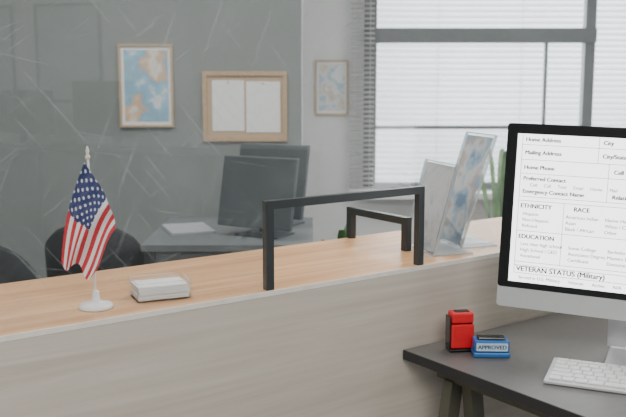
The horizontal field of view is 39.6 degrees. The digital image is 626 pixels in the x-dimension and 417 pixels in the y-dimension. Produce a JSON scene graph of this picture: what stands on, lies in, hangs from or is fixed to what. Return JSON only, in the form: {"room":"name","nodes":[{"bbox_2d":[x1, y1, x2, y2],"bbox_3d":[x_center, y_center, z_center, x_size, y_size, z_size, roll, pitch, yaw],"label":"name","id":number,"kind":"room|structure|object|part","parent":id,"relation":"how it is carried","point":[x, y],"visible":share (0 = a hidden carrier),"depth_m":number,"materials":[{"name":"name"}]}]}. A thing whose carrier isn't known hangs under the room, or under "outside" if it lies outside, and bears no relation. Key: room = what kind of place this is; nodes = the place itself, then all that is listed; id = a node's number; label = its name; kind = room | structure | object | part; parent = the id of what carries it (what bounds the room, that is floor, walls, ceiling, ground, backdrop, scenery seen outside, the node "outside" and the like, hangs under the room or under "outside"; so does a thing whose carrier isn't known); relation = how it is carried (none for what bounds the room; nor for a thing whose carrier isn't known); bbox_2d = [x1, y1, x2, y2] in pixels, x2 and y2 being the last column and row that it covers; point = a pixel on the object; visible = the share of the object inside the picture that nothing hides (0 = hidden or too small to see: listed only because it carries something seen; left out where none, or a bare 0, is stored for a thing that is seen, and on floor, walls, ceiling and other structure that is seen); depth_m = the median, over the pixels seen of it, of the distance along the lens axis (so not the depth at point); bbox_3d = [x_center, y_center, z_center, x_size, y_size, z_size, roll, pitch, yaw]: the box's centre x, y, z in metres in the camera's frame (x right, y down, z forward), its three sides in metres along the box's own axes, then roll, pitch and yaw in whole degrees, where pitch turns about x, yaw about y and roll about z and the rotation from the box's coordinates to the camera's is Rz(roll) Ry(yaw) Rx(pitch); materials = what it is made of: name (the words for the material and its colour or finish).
{"room":"government service office","nodes":[
{"label":"government service office","id":0,"kind":"room"},
{"bbox_2d":[0,0,301,278],"bbox_3d":[-1.430,-0.706,4.606,2.740,2.750,0.120,0,8,0],"label":"wall","id":1,"kind":"structure","parent":0,"point":[59,76],"depth_m":4.57,"materials":[{"name":"grey paint"}]},
{"bbox_2d":[118,44,173,126],"bbox_3d":[-0.871,-0.641,4.545,0.282,0.430,0.019,0,8,0],"label":"framed map","id":2,"kind":"object","parent":1,"relation":"attached to","point":[145,71],"visible":1,"depth_m":4.54,"materials":[{"name":"paper"},{"name":"wood"}]},
{"bbox_2d":[202,71,286,140],"bbox_3d":[-0.356,-0.535,4.560,0.441,0.364,0.019,0,8,0],"label":"cork board","id":3,"kind":"object","parent":1,"relation":"attached to","point":[237,105],"visible":1,"depth_m":4.56,"materials":[{"name":"brown wood"}]},
{"bbox_2d":[302,0,302,144],"bbox_3d":[-0.110,-0.749,4.903,0.100,2.750,0.480,0,8,0],"label":"wall return","id":4,"kind":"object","parent":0,"point":[302,0],"depth_m":4.97,"materials":[{"name":"grey paint"}]},
{"bbox_2d":[303,0,492,241],"bbox_3d":[1.620,-0.795,5.210,3.560,2.750,0.140,0,8,0],"label":"wall","id":5,"kind":"structure","parent":0,"point":[326,23],"depth_m":5.19,"materials":[{"name":"white paint"}]},
{"bbox_2d":[315,60,347,114],"bbox_3d":[0.110,-0.714,5.140,0.196,0.323,0.019,0,8,0],"label":"framed map","id":6,"kind":"object","parent":5,"relation":"attached to","point":[331,76],"visible":1,"depth_m":5.14,"materials":[{"name":"paper"},{"name":"wood"}]},
{"bbox_2d":[349,3,374,191],"bbox_3d":[0.285,-1.018,5.013,0.150,1.850,0.065,0,8,0],"label":"window blind","id":7,"kind":"object","parent":5,"relation":"attached to","point":[351,189],"visible":1,"depth_m":5.06,"materials":[{"name":"grey plastic"}]},
{"bbox_3d":[0.285,-0.109,5.139,0.140,0.015,0.030,0,8,0],"label":"rail","id":8,"kind":"part","parent":7,"relation":"part of","materials":[{"name":"white plastic"}]},
{"bbox_2d":[377,190,491,198],"bbox_3d":[1.735,-0.083,5.163,2.930,0.035,0.160,0,8,0],"label":"sill","id":9,"kind":"structure","parent":5,"relation":"attached to","point":[479,195],"depth_m":5.09,"materials":[{"name":"white plastic"}]},
{"bbox_2d":[363,0,596,188],"bbox_3d":[1.750,-1.010,5.128,2.900,1.800,0.081,0,8,0],"label":"frame","id":10,"kind":"object","parent":5,"relation":"attached to","point":[587,35],"visible":0.52,"depth_m":5.09,"materials":[{"name":"metal"}]},
{"bbox_2d":[375,0,625,180],"bbox_3d":[1.755,-1.012,5.208,2.750,1.720,0.030,0,8,0],"label":"window blind","id":11,"kind":"object","parent":5,"relation":"attached to","point":[377,173],"visible":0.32,"depth_m":5.25,"materials":[{"name":"white plastic"}]},
{"bbox_3d":[0.350,1.210,1.392,6.300,0.100,8.600,0,8,0],"label":"floor","id":12,"kind":"structure","parent":0,"visible":0},
{"bbox_2d":[0,246,39,283],"bbox_3d":[-1.165,0.487,3.091,0.440,0.837,0.391,0,8,0],"label":"tub chair","id":13,"kind":"object","parent":12,"relation":"on","point":[13,267],"visible":0.13,"depth_m":2.92,"materials":[{"name":"fabric"}]},
{"bbox_2d":[45,226,143,277],"bbox_3d":[-0.880,0.431,3.588,0.420,0.802,0.372,0,8,0],"label":"tub chair","id":14,"kind":"object","parent":12,"relation":"on","point":[122,250],"visible":0.16,"depth_m":3.41,"materials":[{"name":"fabric"}]},
{"bbox_2d":[140,217,312,264],"bbox_3d":[-0.330,0.449,3.720,0.660,0.725,0.690,0,8,0],"label":"desk","id":15,"kind":"object","parent":12,"relation":"on","point":[161,246],"visible":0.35,"depth_m":3.40,"materials":[{"name":"white wood"}]},
{"bbox_2d":[161,222,214,235],"bbox_3d":[-0.529,0.085,3.672,0.183,0.009,0.240,-3,9,-20],"label":"paper stack","id":16,"kind":"object","parent":15,"relation":"on","point":[196,227],"visible":1,"depth_m":3.65,"materials":[{"name":"white paper"}]},
{"bbox_3d":[-0.330,0.407,3.406,0.560,0.499,0.020,0,8,0],"label":"modesty panel","id":17,"kind":"part","parent":15,"relation":"part of","materials":[{"name":"beige wood"}]},
{"bbox_2d":[217,155,298,238],"bbox_3d":[-0.203,-0.050,3.520,0.340,0.320,0.162,4,9,28],"label":"computer monitor","id":18,"kind":"object","parent":15,"relation":"on","point":[247,181],"visible":0.93,"depth_m":3.48,"materials":[{"name":"black plastic"}]},
{"bbox_2d":[240,143,310,225],"bbox_3d":[-0.163,-0.106,3.795,0.340,0.350,0.162,4,9,28],"label":"computer monitor","id":19,"kind":"object","parent":15,"relation":"on","point":[302,152],"visible":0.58,"depth_m":3.71,"materials":[{"name":"black plastic"}]},
{"bbox_2d":[0,217,556,416],"bbox_3d":[-0.298,0.615,1.875,3.400,0.935,0.378,-6,10,-36],"label":"reception desk","id":20,"kind":"object","parent":12,"relation":"on","point":[333,331],"depth_m":1.78,"materials":[{"name":"brown wood"}]},
{"bbox_2d":[61,146,114,311],"bbox_3d":[-0.410,0.036,1.577,0.092,0.298,0.063,-4,9,-22],"label":"desk flag","id":21,"kind":"object","parent":20,"relation":"on","point":[90,221],"visible":1,"depth_m":1.57,"materials":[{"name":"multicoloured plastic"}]},
{"bbox_2d":[130,277,189,300],"bbox_3d":[-0.296,0.152,1.683,0.106,0.036,0.076,-4,9,-24],"label":"paper stack","id":22,"kind":"object","parent":20,"relation":"on","point":[170,287],"visible":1,"depth_m":1.66,"materials":[{"name":"paper"}]},
{"bbox_2d":[0,217,501,335],"bbox_3d":[-0.299,0.157,1.809,3.400,0.010,0.375,-6,10,-36],"label":"countertop","id":23,"kind":"structure","parent":20,"relation":"on","point":[36,304],"depth_m":1.88,"materials":[{"name":"brown wood"}]},
{"bbox_2d":[262,186,424,290],"bbox_3d":[0.075,0.056,1.846,0.422,0.179,0.016,-6,10,-36],"label":"frame","id":24,"kind":"object","parent":20,"relation":"on","point":[268,206],"visible":1,"depth_m":1.80,"materials":[{"name":"grey metal"}]},
{"bbox_2d":[346,206,411,250],"bbox_3d":[0.165,0.049,2.219,0.018,0.083,0.235,-6,10,-36],"label":"frame","id":25,"kind":"object","parent":20,"relation":"on","point":[406,222],"visible":1,"depth_m":2.19,"materials":[{"name":"grey metal"}]},
{"bbox_2d":[411,162,454,251],"bbox_3d":[0.309,-0.008,2.148,0.108,0.217,0.173,-3,9,-18],"label":"paper sheet","id":26,"kind":"object","parent":20,"relation":"on","point":[437,178],"visible":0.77,"depth_m":2.12,"materials":[{"name":"white paper"}]},
{"bbox_2d":[437,135,492,244],"bbox_3d":[0.392,-0.052,2.230,0.108,0.281,0.153,-3,9,-18],"label":"brochure","id":27,"kind":"object","parent":20,"relation":"on","point":[476,149],"visible":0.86,"depth_m":2.23,"materials":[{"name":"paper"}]},
{"bbox_2d":[320,225,345,240],"bbox_3d":[0.068,0.484,2.978,0.347,0.871,0.301,5,10,28],"label":"potted plant","id":28,"kind":"object","parent":12,"relation":"on","point":[341,233],"visible":0.03,"depth_m":2.83,"materials":[{"name":"green plant"}]},
{"bbox_2d":[480,148,505,218],"bbox_3d":[0.859,0.265,3.782,0.357,1.071,0.407,-1,8,-9],"label":"potted plant","id":29,"kind":"object","parent":12,"relation":"on","point":[497,192],"visible":0.08,"depth_m":3.81,"materials":[{"name":"green plant"}]},
{"bbox_2d":[403,313,625,416],"bbox_3d":[0.960,0.679,2.083,1.432,0.753,0.774,-6,10,-36],"label":"office desk","id":30,"kind":"object","parent":12,"relation":"on","point":[516,381],"visible":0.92,"depth_m":1.89,"materials":[{"name":"grey laminate"}]},
{"bbox_3d":[0.267,0.728,1.950,0.146,0.696,0.028,-6,10,-36],"label":"leg","id":31,"kind":"part","parent":30,"relation":"part of","materials":[{"name":"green metal"}]},
{"bbox_2d":[445,309,473,352],"bbox_3d":[0.329,0.273,1.948,0.056,0.091,0.040,-1,8,-8],"label":"stamp","id":32,"kind":"object","parent":30,"relation":"on","point":[459,329],"visible":0.94,"depth_m":1.93,"materials":[{"name":"red plastic"}]},
{"bbox_3d":[0.302,0.275,1.944,0.003,0.071,0.034,-1,8,-8],"label":"rail","id":33,"kind":"part","parent":32,"relation":"part of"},
{"bbox_3d":[0.330,0.241,1.943,0.052,0.025,0.035,-1,8,-8],"label":"handle","id":34,"kind":"part","parent":32,"relation":"part of","materials":[{"name":"red plastic"}]},
{"bbox_3d":[0.386,0.723,1.986,0.127,0.695,0.028,-6,10,-36],"label":"leg","id":35,"kind":"part","parent":30,"relation":"part of","materials":[{"name":"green metal"}]},
{"bbox_2d":[471,335,509,357],"bbox_3d":[0.391,0.302,1.915,0.080,0.042,0.044,0,8,2],"label":"stamp","id":36,"kind":"object","parent":30,"relation":"on","point":[485,346],"visible":1,"depth_m":1.90,"materials":[{"name":"blue plastic"}]},
{"bbox_2d":[496,123,625,365],"bbox_3d":[0.714,0.079,1.829,0.629,0.508,0.155,4,9,23],"label":"desktop computer","id":37,"kind":"object","parent":30,"relation":"on","point":[563,239],"visible":1,"depth_m":1.86,"materials":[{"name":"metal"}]},
{"bbox_2d":[543,357,625,393],"bbox_3d":[0.679,0.344,1.715,0.420,0.016,0.140,4,9,23],"label":"keyboard","id":38,"kind":"object","parent":30,"relation":"on","point":[597,376],"visible":1,"depth_m":1.75,"materials":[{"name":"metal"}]}
]}

